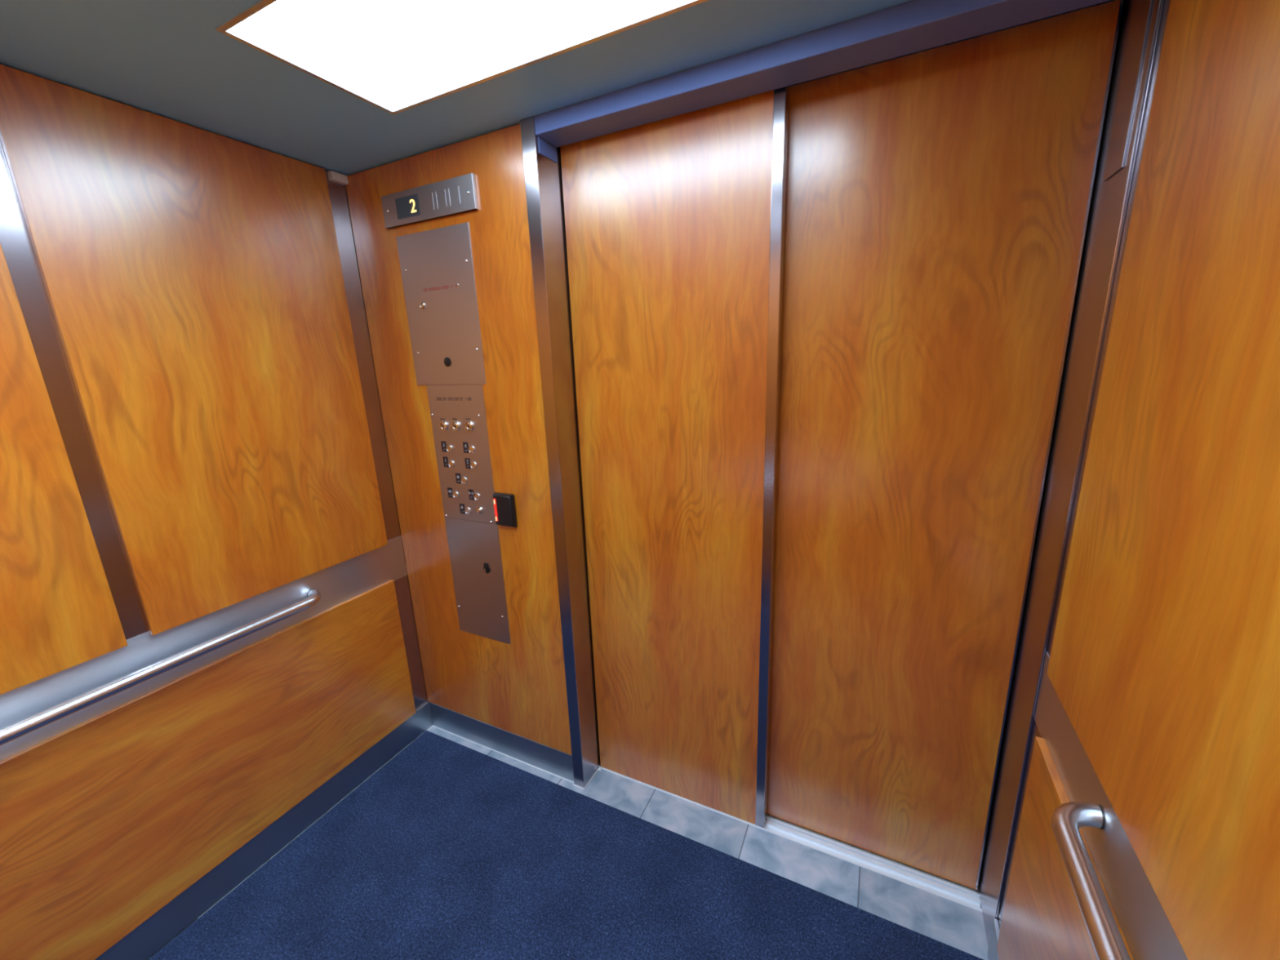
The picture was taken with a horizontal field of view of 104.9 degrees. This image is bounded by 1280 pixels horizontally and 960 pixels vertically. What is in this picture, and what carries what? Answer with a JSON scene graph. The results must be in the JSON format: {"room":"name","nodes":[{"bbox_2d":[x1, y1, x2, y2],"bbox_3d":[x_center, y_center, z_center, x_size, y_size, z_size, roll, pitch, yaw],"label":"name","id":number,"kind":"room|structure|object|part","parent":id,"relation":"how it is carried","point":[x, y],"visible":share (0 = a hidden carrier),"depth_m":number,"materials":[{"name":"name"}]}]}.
{"room":"elevator interior","nodes":[
{"label":"elevator interior","id":0,"kind":"room"},
{"bbox_2d":[0,138,431,711],"bbox_3d":[-1.350,0.182,1.455,0.080,2.300,1.960,5,15,26],"label":"wall","id":1,"kind":"structure","parent":0,"point":[15,242],"depth_m":1.28,"materials":[{"name":"silver metal"}]},
{"bbox_2d":[0,243,127,694],"bbox_3d":[-1.574,-0.132,0.825,0.016,1.367,0.772,5,15,26],"label":"wood panel","id":2,"kind":"object","parent":1,"relation":"attached to","point":[58,611],"visible":1,"depth_m":1.16,"materials":[{"name":"brown wood"}]},
{"bbox_2d":[0,588,321,746],"bbox_3d":[-1.372,0.533,1.285,0.076,0.036,1.100,5,15,26],"label":"handrail","id":3,"kind":"object","parent":1,"relation":"attached to","point":[11,732],"visible":1,"depth_m":1.31,"materials":[{"name":"silver metal"}]},
{"bbox_3d":[-1.150,0.415,1.731,0.048,0.035,0.105,-7,15,-19],"label":"rail","id":4,"kind":"part","parent":3,"relation":"part of","materials":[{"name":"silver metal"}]},
{"bbox_2d":[0,63,387,635],"bbox_3d":[-1.221,-0.317,1.528,0.016,1.367,0.738,5,15,26],"label":"wood panel","id":5,"kind":"object","parent":1,"relation":"attached to","point":[193,277],"visible":1,"depth_m":1.41,"materials":[{"name":"brown wood"}]},
{"bbox_2d":[0,535,407,760],"bbox_3d":[-1.369,0.511,1.379,0.001,0.179,1.658,5,15,26],"label":"trim","id":6,"kind":"structure","parent":1,"relation":"attached to","point":[337,584],"depth_m":1.44,"materials":[{"name":"silver metal"}]},
{"bbox_2d":[0,579,415,959],"bbox_3d":[-1.360,0.907,1.445,0.016,0.641,1.563,5,15,26],"label":"wood panel","id":7,"kind":"object","parent":1,"relation":"attached to","point":[108,819],"visible":1,"depth_m":1.45,"materials":[{"name":"brown wood"}]},
{"bbox_2d":[94,701,432,959],"bbox_3d":[-1.334,1.273,1.568,0.011,0.128,1.649,5,15,26],"label":"baseboard","id":8,"kind":"structure","parent":1,"relation":"attached to","point":[144,941],"depth_m":1.65,"materials":[{"name":"silver metal"}]},
{"bbox_2d":[327,170,348,185],"bbox_3d":[-1.061,-1.062,1.730,0.022,0.028,0.059,5,15,26],"label":"trim","id":9,"kind":"structure","parent":1,"relation":"attached to","point":[334,176],"depth_m":1.72,"materials":[{"name":"silver metal"}]},
{"bbox_2d":[0,0,1115,175],"bbox_3d":[-0.398,-0.867,0.655,2.330,0.050,2.040,5,15,26],"label":"ceiling","id":10,"kind":"structure","parent":0,"point":[168,59],"depth_m":1.14,"materials":[{"name":"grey paint"}]},
{"bbox_2d":[215,0,708,115],"bbox_3d":[-0.274,-0.932,0.926,1.090,0.042,0.410,5,15,26],"label":"ceiling light","id":11,"kind":"object","parent":10,"relation":"attached to","point":[395,56],"visible":0.85,"depth_m":1.03,"materials":[{"name":"glowing white light diffuser panel"},{"name":"brushed steel frame"}]},
{"bbox_2d":[520,115,600,788],"bbox_3d":[-0.572,0.027,1.972,0.849,2.300,0.310,5,15,26],"label":"door jamb","id":12,"kind":"structure","parent":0,"point":[543,175],"depth_m":1.64,"materials":[{"name":"silver metal"}]},
{"bbox_2d":[345,124,571,755],"bbox_3d":[-0.657,-0.003,1.847,0.798,2.168,0.011,5,15,26],"label":"wood panel","id":13,"kind":"object","parent":12,"relation":"attached to","point":[518,687],"visible":0.73,"depth_m":1.80,"materials":[{"name":"brown wood"}]},
{"bbox_2d":[381,173,478,228],"bbox_3d":[-0.699,-0.909,1.613,0.416,0.100,0.017,5,15,26],"label":"indicator","id":14,"kind":"object","parent":13,"relation":"attached to","point":[455,195],"visible":1,"depth_m":1.60,"materials":[{"name":"silver metal"}]},
{"bbox_2d":[395,222,486,385],"bbox_3d":[-0.689,-0.586,1.697,0.334,0.508,0.010,5,15,26],"label":"plate","id":15,"kind":"object","parent":13,"relation":"attached to","point":[437,264],"visible":1,"depth_m":1.69,"materials":[{"name":"silver metal"}]},
{"bbox_2d":[419,302,425,309],"bbox_3d":[-0.765,-0.613,1.728,0.025,0.025,0.004,5,15,26],"label":"switch","id":16,"kind":"object","parent":15,"relation":"attached to","point":[422,304],"depth_m":1.73,"materials":[{"name":"silver metal"}]},
{"bbox_2d":[426,384,496,524],"bbox_3d":[-0.658,-0.091,1.810,0.269,0.507,0.014,5,15,26],"label":"panel","id":17,"kind":"object","parent":13,"relation":"attached to","point":[457,412],"visible":1,"depth_m":1.81,"materials":[{"name":"silver metal"}]},
{"bbox_2d":[440,418,448,431],"bbox_3d":[-0.725,-0.203,1.814,0.037,0.046,0.009,5,15,26],"label":"switch","id":18,"kind":"object","parent":17,"relation":"attached to","point":[443,422],"depth_m":1.81,"materials":[{"name":"silver metal"}]},
{"bbox_2d":[451,418,460,431],"bbox_3d":[-0.671,-0.200,1.788,0.037,0.046,0.009,5,15,26],"label":"switch","id":19,"kind":"object","parent":17,"relation":"attached to","point":[455,423],"depth_m":1.79,"materials":[{"name":"silver metal"}]},
{"bbox_2d":[465,417,473,431],"bbox_3d":[-0.611,-0.197,1.759,0.037,0.046,0.009,5,15,26],"label":"switch","id":20,"kind":"object","parent":17,"relation":"attached to","point":[468,421],"depth_m":1.76,"materials":[{"name":"silver metal"}]},
{"bbox_2d":[475,506,483,514],"bbox_3d":[-0.599,0.114,1.836,0.030,0.030,0.005,5,15,26],"label":"button","id":21,"kind":"object","parent":17,"relation":"attached to","point":[479,510],"depth_m":1.83,"materials":[{"name":"silver metal"}]},
{"bbox_2d":[444,516,511,644],"bbox_3d":[-0.640,0.397,1.929,0.269,0.494,0.014,5,15,26],"label":"plate","id":22,"kind":"object","parent":13,"relation":"attached to","point":[474,547],"visible":0.98,"depth_m":1.93,"materials":[{"name":"silver metal"}]},
{"bbox_2d":[483,563,488,568],"bbox_3d":[-0.591,0.330,1.887,0.022,0.022,0.007,5,15,26],"label":"hood","id":23,"kind":"object","parent":22,"relation":"attached to","point":[485,565],"depth_m":1.88,"materials":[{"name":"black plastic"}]},
{"bbox_2d":[493,492,517,527],"bbox_3d":[-0.486,0.108,1.768,0.087,0.122,0.027,5,15,26],"label":"card reader","id":24,"kind":"object","parent":13,"relation":"attached to","point":[504,503],"visible":1,"depth_m":1.76,"materials":[{"name":"black plastic"}]},
{"bbox_2d":[429,702,573,782],"bbox_3d":[-0.612,1.113,2.118,0.788,0.127,0.013,5,15,26],"label":"baseboard","id":25,"kind":"structure","parent":12,"relation":"attached to","point":[553,761],"depth_m":2.09,"materials":[{"name":"silver metal"}]},
{"bbox_2d":[426,725,600,789],"bbox_3d":[-0.758,1.266,1.765,0.852,0.006,1.000,5,15,26],"label":"trim","id":26,"kind":"structure","parent":12,"relation":"attached to","point":[598,769],"depth_m":2.06,"materials":[{"name":"white metal"}]},
{"bbox_2d":[537,136,557,163],"bbox_3d":[-0.271,-0.970,1.446,0.003,0.042,0.089,5,15,26],"label":"trim","id":27,"kind":"structure","parent":12,"relation":"attached to","point":[547,149],"depth_m":1.44,"materials":[{"name":"blue paint"}]},
{"bbox_2d":[560,85,789,827],"bbox_3d":[0.105,0.094,1.627,0.668,2.279,0.042,5,15,26],"label":"door","id":28,"kind":"structure","parent":12,"relation":"in","point":[674,225],"depth_m":1.54,"materials":[{"name":"brown wood"}]},
{"bbox_3d":[0.391,0.117,1.489,0.030,2.279,0.042,5,15,26],"label":"edge trim","id":29,"kind":"part","parent":28,"relation":"part of","materials":[{"name":"silver metal"}]},
{"bbox_2d":[599,765,982,912],"bbox_3d":[0.445,1.233,1.789,1.314,0.034,0.104,5,15,26],"label":"trim","id":30,"kind":"structure","parent":12,"relation":"attached to","point":[944,888],"depth_m":1.62,"materials":[{"name":"silver metal"}]},
{"bbox_2d":[533,0,1111,147],"bbox_3d":[0.315,-0.964,1.149,1.314,0.047,0.102,5,15,26],"label":"trim","id":31,"kind":"structure","parent":12,"relation":"attached to","point":[913,26],"depth_m":1.10,"materials":[{"name":"blue paint"}]},
{"bbox_2d":[427,726,988,959],"bbox_3d":[-0.362,1.444,1.120,2.370,0.060,1.862,5,15,26],"label":"floor","id":32,"kind":"structure","parent":0,"point":[959,926],"depth_m":1.63,"materials":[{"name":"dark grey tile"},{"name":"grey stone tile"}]},
{"bbox_2d":[148,730,983,959],"bbox_3d":[-0.369,1.415,1.100,2.143,0.006,1.609,5,15,26],"label":"mat","id":33,"kind":"object","parent":32,"relation":"on","point":[451,850],"visible":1,"depth_m":1.55,"materials":[{"name":"blue carpet"}]},
{"bbox_2d":[997,0,1170,928],"bbox_3d":[0.672,0.346,0.483,0.080,2.300,1.960,5,15,26],"label":"wall","id":34,"kind":"structure","parent":0,"point":[1035,731],"depth_m":0.98,"materials":[{"name":"silver metal"}]},
{"bbox_2d":[766,0,1123,891],"bbox_3d":[0.692,0.127,1.405,0.688,2.279,0.038,5,15,26],"label":"door","id":35,"kind":"structure","parent":34,"relation":"in","point":[938,199],"depth_m":1.29,"materials":[{"name":"brown wood"}]},
{"bbox_3d":[0.998,0.152,1.254,0.004,2.279,0.032,5,15,26],"label":"edge trim","id":36,"kind":"part","parent":35,"relation":"part of","materials":[{"name":"silver metal"}]},
{"bbox_2d":[986,918,999,959],"bbox_3d":[0.604,1.432,0.630,0.011,0.128,1.637,5,15,26],"label":"baseboard","id":37,"kind":"structure","parent":34,"relation":"attached to","point":[992,953],"depth_m":1.31,"materials":[{"name":"silver metal"}]},
{"bbox_2d":[996,736,1133,959],"bbox_3d":[0.572,1.065,0.508,0.016,0.641,1.547,5,15,26],"label":"wood panel","id":38,"kind":"object","parent":34,"relation":"attached to","point":[1042,919],"visible":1,"depth_m":1.02,"materials":[{"name":"brown wood"}]},
{"bbox_2d":[977,0,1164,946],"bbox_3d":[0.994,0.154,1.219,0.006,2.300,0.310,5,15,26],"label":"trim","id":39,"kind":"structure","parent":34,"relation":"attached to","point":[1109,197],"depth_m":1.10,"materials":[{"name":"silver metal"}]},
{"bbox_2d":[1051,801,1130,959],"bbox_3d":[0.507,0.685,0.381,0.076,0.036,1.100,5,15,26],"label":"handrail","id":40,"kind":"object","parent":34,"relation":"attached to","point":[1107,941],"visible":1,"depth_m":0.72,"materials":[{"name":"silver metal"}]},
{"bbox_3d":[0.732,0.568,0.826,0.105,0.035,0.048,-6,14,-17],"label":"rail","id":41,"kind":"part","parent":40,"relation":"part of","materials":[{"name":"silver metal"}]},
{"bbox_2d":[1034,652,1187,959],"bbox_3d":[0.578,0.671,0.437,0.001,0.179,1.647,5,15,26],"label":"trim","id":42,"kind":"structure","parent":34,"relation":"attached to","point":[1148,934],"depth_m":0.79,"materials":[{"name":"silver metal"}]},
{"bbox_2d":[1103,0,1152,181],"bbox_3d":[0.920,-0.748,0.926,0.003,0.310,0.088,5,15,26],"label":"trim","id":43,"kind":"structure","parent":34,"relation":"attached to","point":[1141,11],"depth_m":0.92,"materials":[{"name":"silver metal"}]},
{"bbox_2d":[1047,0,1279,959],"bbox_3d":[0.710,-0.158,0.591,0.016,1.367,0.723,5,15,26],"label":"wood panel","id":44,"kind":"object","parent":34,"relation":"attached to","point":[1164,665],"visible":1,"depth_m":0.63,"materials":[{"name":"brown wood"}]}
]}

